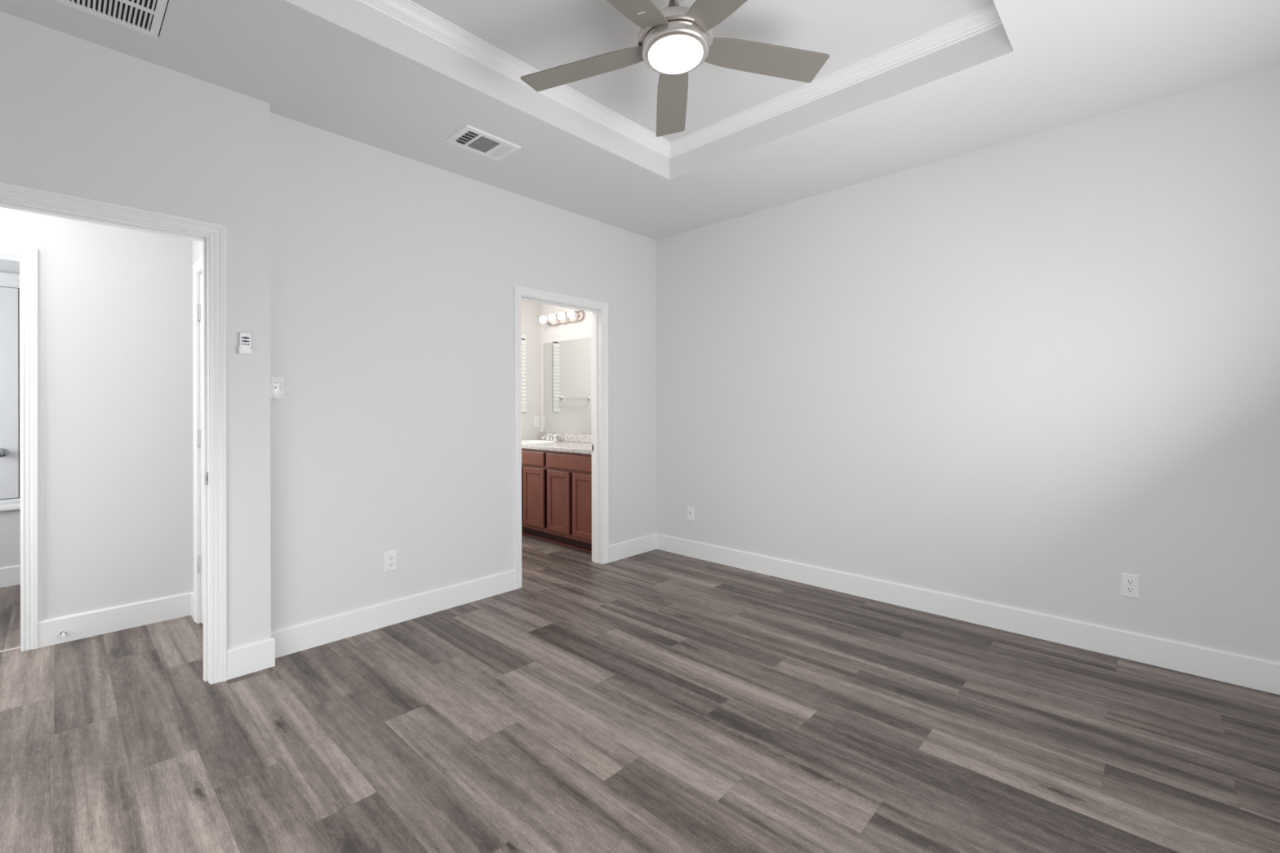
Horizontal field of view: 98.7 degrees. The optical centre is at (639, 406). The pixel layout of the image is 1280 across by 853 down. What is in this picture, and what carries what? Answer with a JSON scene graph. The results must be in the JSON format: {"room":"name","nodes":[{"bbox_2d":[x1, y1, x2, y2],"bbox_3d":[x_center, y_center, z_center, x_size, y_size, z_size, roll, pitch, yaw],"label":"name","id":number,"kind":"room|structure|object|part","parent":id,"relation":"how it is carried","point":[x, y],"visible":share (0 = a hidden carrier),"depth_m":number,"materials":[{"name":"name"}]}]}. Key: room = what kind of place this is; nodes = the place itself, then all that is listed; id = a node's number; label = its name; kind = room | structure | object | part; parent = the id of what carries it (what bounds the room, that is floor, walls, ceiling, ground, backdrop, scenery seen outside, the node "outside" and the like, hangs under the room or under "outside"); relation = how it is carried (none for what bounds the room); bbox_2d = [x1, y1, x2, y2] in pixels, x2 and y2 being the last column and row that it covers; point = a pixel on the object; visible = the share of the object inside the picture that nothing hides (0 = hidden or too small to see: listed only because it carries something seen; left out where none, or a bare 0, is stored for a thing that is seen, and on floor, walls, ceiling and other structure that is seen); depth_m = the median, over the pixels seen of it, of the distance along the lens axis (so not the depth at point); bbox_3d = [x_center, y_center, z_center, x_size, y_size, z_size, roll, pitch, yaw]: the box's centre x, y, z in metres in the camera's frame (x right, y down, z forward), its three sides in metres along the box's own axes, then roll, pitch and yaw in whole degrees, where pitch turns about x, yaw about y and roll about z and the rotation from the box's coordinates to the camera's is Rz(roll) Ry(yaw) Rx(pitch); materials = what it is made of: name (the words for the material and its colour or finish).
{"room":"empty bedroom","nodes":[
{"label":"empty bedroom","id":0,"kind":"room"},
{"bbox_2d":[0,259,20,567],"bbox_3d":[-4.507,-0.257,3.948,0.115,3.050,2.815,0,0,43],"label":"wall","id":1,"kind":"structure","parent":0,"point":[10,520],"depth_m":3.90,"materials":[{"name":"paint"}]},
{"bbox_2d":[0,272,20,511],"bbox_3d":[-4.666,-0.107,3.628,0.089,1.672,0.940,0,0,43],"label":"access door","id":2,"kind":"structure","parent":1,"relation":"in","point":[10,333],"depth_m":3.89,"materials":[{"name":"paint"}]},
{"bbox_3d":[-4.456,0.321,3.832,0.064,0.062,0.062,0,0,43],"label":"knob","id":3,"kind":"part","parent":2,"relation":"part of","materials":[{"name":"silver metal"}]},
{"bbox_3d":[-4.688,-0.896,3.647,0.033,0.094,0.940,0,0,43],"label":"head moulding","id":4,"kind":"part","parent":2,"relation":"part of","materials":[{"name":"white wood"}]},
{"bbox_3d":[-4.685,0.690,3.647,0.033,0.077,0.940,0,0,43],"label":"sill moulding","id":5,"kind":"part","parent":2,"relation":"part of","materials":[{"name":"white wood"}]},
{"bbox_3d":[-4.411,-0.099,3.954,0.015,1.501,0.076,0,0,43],"label":"moulding","id":6,"kind":"part","parent":2,"relation":"part of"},
{"bbox_2d":[0,564,20,587],"bbox_3d":[-4.417,1.200,3.946,0.014,0.137,2.700,0,0,43],"label":"baseboard","id":7,"kind":"structure","parent":1,"relation":"attached to","point":[9,575],"depth_m":3.89,"materials":[{"name":"white wood"}]},
{"bbox_2d":[0,207,193,621],"bbox_3d":[-3.447,-0.259,2.681,0.115,3.050,2.190,0,0,43],"label":"wall","id":8,"kind":"structure","parent":0,"point":[115,304],"depth_m":3.09,"materials":[{"name":"paint"}]},
{"bbox_2d":[0,646,20,653],"bbox_3d":[-3.517,1.264,2.603,0.030,0.005,0.775,0,0,43],"label":"trim","id":9,"kind":"structure","parent":8,"relation":"attached to","point":[18,647],"depth_m":2.86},
{"bbox_2d":[0,242,38,651],"bbox_3d":[-3.519,0.216,2.603,0.152,2.101,0.899,0,0,43],"label":"trim","id":10,"kind":"structure","parent":8,"relation":"attached to","point":[27,256],"depth_m":2.86,"materials":[{"name":"white wood"}]},
{"bbox_2d":[59,630,66,637],"bbox_3d":[-3.073,1.213,2.927,0.060,0.026,0.026,0,0,43],"label":"door stop","id":11,"kind":"object","parent":8,"relation":"attached to","point":[63,633],"visible":1,"depth_m":2.94,"materials":[{"name":"silver metal"}]},
{"bbox_3d":[-3.079,1.213,2.933,0.045,0.026,0.026,0,0,43],"label":"stem","id":12,"kind":"part","parent":11,"relation":"part of","materials":[{"name":"silver metal"}]},
{"bbox_2d":[38,591,194,648],"bbox_3d":[-2.892,1.196,3.070,0.156,0.137,0.638,0,0,43],"label":"baseboard","id":13,"kind":"structure","parent":8,"relation":"attached to","point":[102,621],"depth_m":3.09,"materials":[{"name":"white wood"}]},
{"bbox_2d":[0,11,271,649],"bbox_3d":[-2.320,-0.261,2.208,0.115,3.050,1.392,0,0,43],"label":"wall","id":14,"kind":"structure","parent":0,"point":[80,117],"depth_m":2.45,"materials":[{"name":"paint"}]},
{"bbox_2d":[0,182,226,684],"bbox_3d":[-2.285,0.213,2.245,0.152,2.101,0.937,0,0,43],"label":"trim","id":15,"kind":"structure","parent":14,"relation":"attached to","point":[212,236],"depth_m":2.51,"materials":[{"name":"wood"}]},
{"bbox_2d":[237,336,252,354],"bbox_3d":[-1.863,-0.290,2.591,0.028,0.081,0.052,0,0,43],"label":"cradle","id":16,"kind":"object","parent":14,"relation":"attached to","point":[240,351],"visible":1,"depth_m":2.58,"materials":[{"name":"white plastic"}]},
{"bbox_2d":[239,332,251,349],"bbox_3d":[-1.862,-0.302,2.590,0.020,0.094,0.044,0,0,43],"label":"remote control","id":17,"kind":"object","parent":16,"relation":"in","point":[245,339],"visible":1,"depth_m":2.58,"materials":[{"name":"white plastic"}]},
{"bbox_2d":[192,240,202,534],"bbox_3d":[-2.319,-0.261,3.046,1.030,3.050,0.115,0,0,43],"label":"wall","id":18,"kind":"structure","parent":0,"point":[197,246],"depth_m":3.34,"materials":[{"name":"paint"}]},
{"bbox_2d":[193,256,202,623],"bbox_3d":[-2.263,0.213,2.981,0.886,2.101,0.134,0,0,43],"label":"trim","id":19,"kind":"structure","parent":18,"relation":"attached to","point":[197,266],"depth_m":3.21,"materials":[{"name":"white wood"}]},
{"bbox_2d":[195,272,203,624],"bbox_3d":[-2.290,0.240,2.959,0.764,2.024,0.052,0,0,43],"label":"door","id":20,"kind":"structure","parent":18,"relation":"in","point":[198,307],"depth_m":3.19,"materials":[{"name":"paint"}]},
{"bbox_2d":[269,111,656,631],"bbox_3d":[-0.915,-0.264,3.842,0.115,3.050,2.969,0,0,43],"label":"wall","id":21,"kind":"structure","parent":0,"point":[393,277],"depth_m":3.29,"materials":[{"name":"paint"}]},
{"bbox_2d":[270,376,284,399],"bbox_3d":[-1.833,-0.095,2.769,0.017,0.117,0.071,0,0,43],"label":"light switch","id":22,"kind":"object","parent":21,"relation":"attached to","point":[277,383],"visible":0.91,"depth_m":2.77,"materials":[{"name":"white plastic"}]},
{"bbox_2d":[226,569,515,679],"bbox_3d":[-1.391,1.193,3.170,0.108,0.137,1.633,0,0,43],"label":"baseboard","id":23,"kind":"structure","parent":21,"relation":"attached to","point":[250,658],"depth_m":3.04,"materials":[{"name":"white wood"}]},
{"bbox_2d":[384,550,396,572],"bbox_3d":[-1.444,0.894,3.186,0.008,0.115,0.070,0,0,43],"label":"duplex outlet","id":24,"kind":"object","parent":21,"relation":"attached to","point":[390,557],"visible":1,"depth_m":3.18,"materials":[{"name":"white plastic"}]},
{"bbox_2d":[387,561,394,567],"bbox_3d":[-1.443,0.913,3.184,0.003,0.028,0.034,0,0,43],"label":"receptacle","id":25,"kind":"object","parent":24,"relation":"attached to","point":[390,564],"depth_m":3.18,"materials":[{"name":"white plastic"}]},
{"bbox_2d":[387,555,394,560],"bbox_3d":[-1.443,0.874,3.184,0.003,0.028,0.034,0,0,43],"label":"receptacle","id":26,"kind":"object","parent":24,"relation":"attached to","point":[390,557],"depth_m":3.18,"materials":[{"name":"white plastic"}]},
{"bbox_2d":[513,285,608,589],"bbox_3d":[-0.612,0.210,4.164,0.152,2.101,0.885,0,0,43],"label":"trim","id":27,"kind":"structure","parent":21,"relation":"attached to","point":[598,309],"depth_m":4.41,"materials":[{"name":"wood"}]},
{"bbox_3d":[-0.661,0.210,4.209,0.018,2.101,0.885,0,0,43],"label":"casing","id":28,"kind":"part","parent":27,"relation":"part of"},
{"bbox_2d":[521,300,540,439],"bbox_3d":[-1.722,-0.263,5.475,0.115,3.050,1.924,0,0,43],"label":"wall","id":29,"kind":"structure","parent":0,"point":[530,310],"depth_m":5.97,"materials":[{"name":"paint"}]},
{"bbox_2d":[521,334,526,412],"bbox_3d":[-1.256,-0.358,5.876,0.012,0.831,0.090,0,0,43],"label":"window blind","id":30,"kind":"object","parent":29,"relation":"attached to","point":[523,336],"visible":0.59,"depth_m":5.89,"materials":[{"name":"plastic"}]},
{"bbox_2d":[533,416,539,426],"bbox_3d":[-1.128,0.163,6.016,0.008,0.115,0.070,0,0,43],"label":"duplex outlet","id":31,"kind":"object","parent":29,"relation":"attached to","point":[536,419],"visible":1,"depth_m":6.01,"materials":[{"name":"white plastic"}]},
{"bbox_2d":[0,534,1279,852],"bbox_3d":[-1.120,1.321,2.770,6.670,0.120,5.700,0,0,43],"label":"floor","id":32,"kind":"structure","parent":0,"point":[655,700],"depth_m":2.12,"materials":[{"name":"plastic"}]},
{"bbox_2d":[521,448,591,553],"bbox_3d":[-0.723,0.831,5.301,1.571,0.858,0.570,0,0,43],"label":"vanity cabinet","id":33,"kind":"object","parent":32,"relation":"on","point":[557,486],"visible":0.6,"depth_m":4.95,"materials":[{"name":"brown wood"}]},
{"bbox_3d":[-1.264,0.851,5.433,0.315,0.546,0.022,0,0,43],"label":"door","id":34,"kind":"part","parent":33,"relation":"part of","materials":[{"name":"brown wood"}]},
{"bbox_3d":[-1.003,0.850,5.193,0.222,0.448,0.010,0,0,43],"label":"panel","id":35,"kind":"part","parent":33,"relation":"part of","materials":[{"name":"brown wood"}]},
{"bbox_3d":[-1.133,0.487,5.310,0.676,0.124,0.022,0,0,43],"label":"drawer","id":36,"kind":"part","parent":33,"relation":"part of","materials":[{"name":"brown wood"}]},
{"bbox_3d":[-1.006,0.850,5.191,0.320,0.546,0.022,0,0,43],"label":"door","id":37,"kind":"part","parent":33,"relation":"part of","materials":[{"name":"brown wood"}]},
{"bbox_2d":[521,431,591,454],"bbox_3d":[-0.727,0.337,5.298,1.571,0.123,0.581,0,0,43],"label":"countertop","id":38,"kind":"structure","parent":33,"relation":"on","point":[567,442],"depth_m":5.28,"materials":[{"name":"white stone"}]},
{"bbox_2d":[521,440,556,443],"bbox_3d":[-1.070,0.423,5.623,0.517,0.146,0.363,0,0,43],"label":"sink basin","id":39,"kind":"object","parent":38,"relation":"in","point":[522,441],"visible":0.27,"depth_m":5.78,"materials":[{"name":"ceramic"}]},
{"bbox_2d":[542,433,558,441],"bbox_3d":[-0.930,0.319,5.763,0.169,0.082,0.170,0,0,2],"label":"faucet","id":40,"kind":"object","parent":38,"relation":"on","point":[548,436],"visible":0.96,"depth_m":5.73,"materials":[{"name":"silver metal"}]},
{"bbox_3d":[-0.965,0.316,5.735,0.029,0.060,0.142,0,0,43],"label":"spout","id":41,"kind":"part","parent":40,"relation":"part of","materials":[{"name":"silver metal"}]},
{"bbox_3d":[-0.862,1.252,5.152,1.571,0.018,0.013,0,0,43],"label":"shoe mould","id":42,"kind":"part","parent":33,"relation":"part of","materials":[{"name":"brown wood"}]},
{"bbox_3d":[-0.730,0.849,4.936,0.212,0.448,0.010,0,0,43],"label":"panel","id":43,"kind":"part","parent":33,"relation":"part of","materials":[{"name":"brown wood"}]},
{"bbox_3d":[-0.732,0.849,4.934,0.310,0.546,0.022,0,0,43],"label":"door","id":44,"kind":"part","parent":33,"relation":"part of","materials":[{"name":"brown wood"}]},
{"bbox_3d":[-0.608,0.486,4.817,0.684,0.124,0.022,0,0,43],"label":"drawer","id":45,"kind":"part","parent":33,"relation":"part of","materials":[{"name":"brown wood"}]},
{"bbox_3d":[-0.472,0.849,4.690,0.312,0.546,0.022,0,0,43],"label":"door","id":46,"kind":"part","parent":33,"relation":"part of","materials":[{"name":"brown wood"}]},
{"bbox_3d":[-0.470,0.849,4.692,0.214,0.448,0.010,0,0,43],"label":"panel","id":47,"kind":"part","parent":33,"relation":"part of","materials":[{"name":"brown wood"}]},
{"bbox_2d":[0,0,1279,239],"bbox_3d":[0.059,-1.634,2.067,3.740,0.300,4.219,0,0,43],"label":"ceiling","id":48,"kind":"structure","parent":0,"point":[348,68],"depth_m":2.57,"materials":[{"name":"paint"}]},
{"bbox_2d":[53,0,168,38],"bbox_3d":[-1.920,-1.475,1.763,0.608,0.010,0.625,0,0,43],"label":"ceiling vent","id":49,"kind":"object","parent":48,"relation":"in","point":[146,17],"visible":1,"depth_m":2.05,"materials":[{"name":"metal"}]},
{"bbox_2d":[444,124,521,160],"bbox_3d":[-0.881,-1.471,3.088,0.244,0.022,0.344,0,0,43],"label":"ceiling vent","id":50,"kind":"object","parent":48,"relation":"in","point":[469,138],"visible":1,"depth_m":3.07,"materials":[{"name":"metal"}]},
{"bbox_2d":[520,0,829,137],"bbox_3d":[0.128,-1.524,2.131,1.289,0.331,1.267,0,0,43],"label":"ceiling fan","id":51,"kind":"object","parent":48,"relation":"hanging from","point":[673,41],"visible":1,"depth_m":2.22,"materials":[{"name":"grey wood"}]},
{"bbox_3d":[-0.227,-1.409,2.293,0.542,0.049,0.148,0,0,19],"label":"blade","id":52,"kind":"part","parent":51,"relation":"part of","materials":[{"name":"grey wood"}]},
{"bbox_3d":[-0.098,-1.434,1.853,0.149,0.027,0.542,0,0,38],"label":"blade","id":53,"kind":"part","parent":51,"relation":"part of","materials":[{"name":"grey wood"}]},
{"bbox_3d":[0.151,-1.413,2.551,0.147,0.051,0.542,0,0,1],"label":"blade","id":54,"kind":"part","parent":51,"relation":"part of","materials":[{"name":"grey wood"}]},
{"bbox_3d":[0.140,-1.375,2.160,0.215,0.033,0.215,0,0,43],"label":"lamp glass","id":55,"kind":"part","parent":51,"relation":"part of","materials":[{"name":"white glass"}]},
{"bbox_3d":[0.361,-1.452,1.843,0.148,0.054,0.542,0,0,-34],"label":"blade","id":56,"kind":"part","parent":51,"relation":"part of","materials":[{"name":"grey wood"}]},
{"bbox_3d":[0.511,-1.441,2.275,0.542,0.046,0.147,0,0,-16],"label":"blade","id":57,"kind":"part","parent":51,"relation":"part of","materials":[{"name":"grey wood"}]},
{"bbox_2d":[356,0,1002,159],"bbox_3d":[0.129,-1.653,2.143,1.879,0.073,2.185,0,0,43],"label":"trim","id":58,"kind":"structure","parent":48,"relation":"attached to","point":[407,12],"depth_m":2.68,"materials":[{"name":"white wood"}]},
{"bbox_2d":[539,65,1279,662],"bbox_3d":[0.923,-0.268,4.229,5.445,3.050,0.119,0,0,43],"label":"wall","id":59,"kind":"structure","parent":0,"point":[1036,371],"depth_m":3.05,"materials":[{"name":"paint"}]},
{"bbox_2d":[538,310,584,326],"bbox_3d":[-0.826,-0.925,5.691,0.610,0.112,0.140,0,0,43],"label":"vanity light","id":60,"kind":"object","parent":59,"relation":"attached to","point":[571,316],"visible":1,"depth_m":5.66,"materials":[{"name":"white glass"}]},
{"bbox_2d":[538,315,550,323],"bbox_3d":[-1.021,-0.931,5.858,0.086,0.086,0.115,0,0,43],"label":"bulb","id":61,"kind":"object","parent":60,"relation":"attached to","point":[543,319],"depth_m":5.82,"materials":[{"name":"white glass"}]},
{"bbox_2d":[547,313,559,322],"bbox_3d":[-0.909,-0.931,5.752,0.086,0.086,0.115,0,0,43],"label":"bulb","id":62,"kind":"object","parent":60,"relation":"attached to","point":[552,317],"depth_m":5.72,"materials":[{"name":"white glass"}]},
{"bbox_2d":[557,311,568,320],"bbox_3d":[-0.796,-0.931,5.647,0.086,0.086,0.115,0,0,43],"label":"bulb","id":63,"kind":"object","parent":60,"relation":"attached to","point":[562,316],"depth_m":5.61,"materials":[{"name":"white glass"}]},
{"bbox_2d":[566,310,578,319],"bbox_3d":[-0.684,-0.932,5.541,0.086,0.086,0.115,0,0,43],"label":"bulb","id":64,"kind":"object","parent":60,"relation":"attached to","point":[571,314],"depth_m":5.51,"materials":[{"name":"white glass"}]},
{"bbox_2d":[538,431,591,443],"bbox_3d":[-0.534,0.317,5.503,1.571,0.084,0.019,0,0,43],"label":"backsplash","id":65,"kind":"structure","parent":59,"relation":"attached to","point":[587,438],"depth_m":5.66,"materials":[{"name":"white stone"}]},
{"bbox_2d":[542,337,591,434],"bbox_3d":[-0.562,-0.212,5.535,1.357,0.985,0.010,0,0,43],"label":"wall mirror","id":66,"kind":"object","parent":59,"relation":"attached to","point":[566,364],"visible":0.62,"depth_m":5.71,"materials":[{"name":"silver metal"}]},
{"bbox_2d":[687,506,693,520],"bbox_3d":[0.422,0.896,4.617,0.070,0.115,0.013,0,0,43],"label":"jack plate","id":67,"kind":"object","parent":59,"relation":"attached to","point":[690,509],"visible":1,"depth_m":4.61,"materials":[{"name":"white plastic"}]},
{"bbox_2d":[608,533,1279,694],"bbox_3d":[1.304,1.188,3.386,3.740,0.137,0.601,0,0,43],"label":"baseboard","id":68,"kind":"structure","parent":59,"relation":"attached to","point":[1257,673],"depth_m":3.08,"materials":[{"name":"white wood"}]},
{"bbox_2d":[1120,573,1139,599],"bbox_3d":[2.436,0.889,2.729,0.070,0.115,0.008,0,0,43],"label":"duplex outlet","id":69,"kind":"object","parent":59,"relation":"attached to","point":[1130,584],"visible":1,"depth_m":2.73,"materials":[{"name":"white plastic"}]},
{"bbox_2d":[1125,586,1134,593],"bbox_3d":[2.434,0.908,2.727,0.034,0.028,0.003,0,0,43],"label":"receptacle","id":70,"kind":"object","parent":69,"relation":"attached to","point":[1128,589],"depth_m":2.73,"materials":[{"name":"white plastic"}]},
{"bbox_2d":[1125,578,1134,585],"bbox_3d":[2.434,0.869,2.727,0.034,0.028,0.003,0,0,43],"label":"receptacle","id":71,"kind":"object","parent":69,"relation":"attached to","point":[1128,581],"depth_m":2.73,"materials":[{"name":"white plastic"}]}
]}

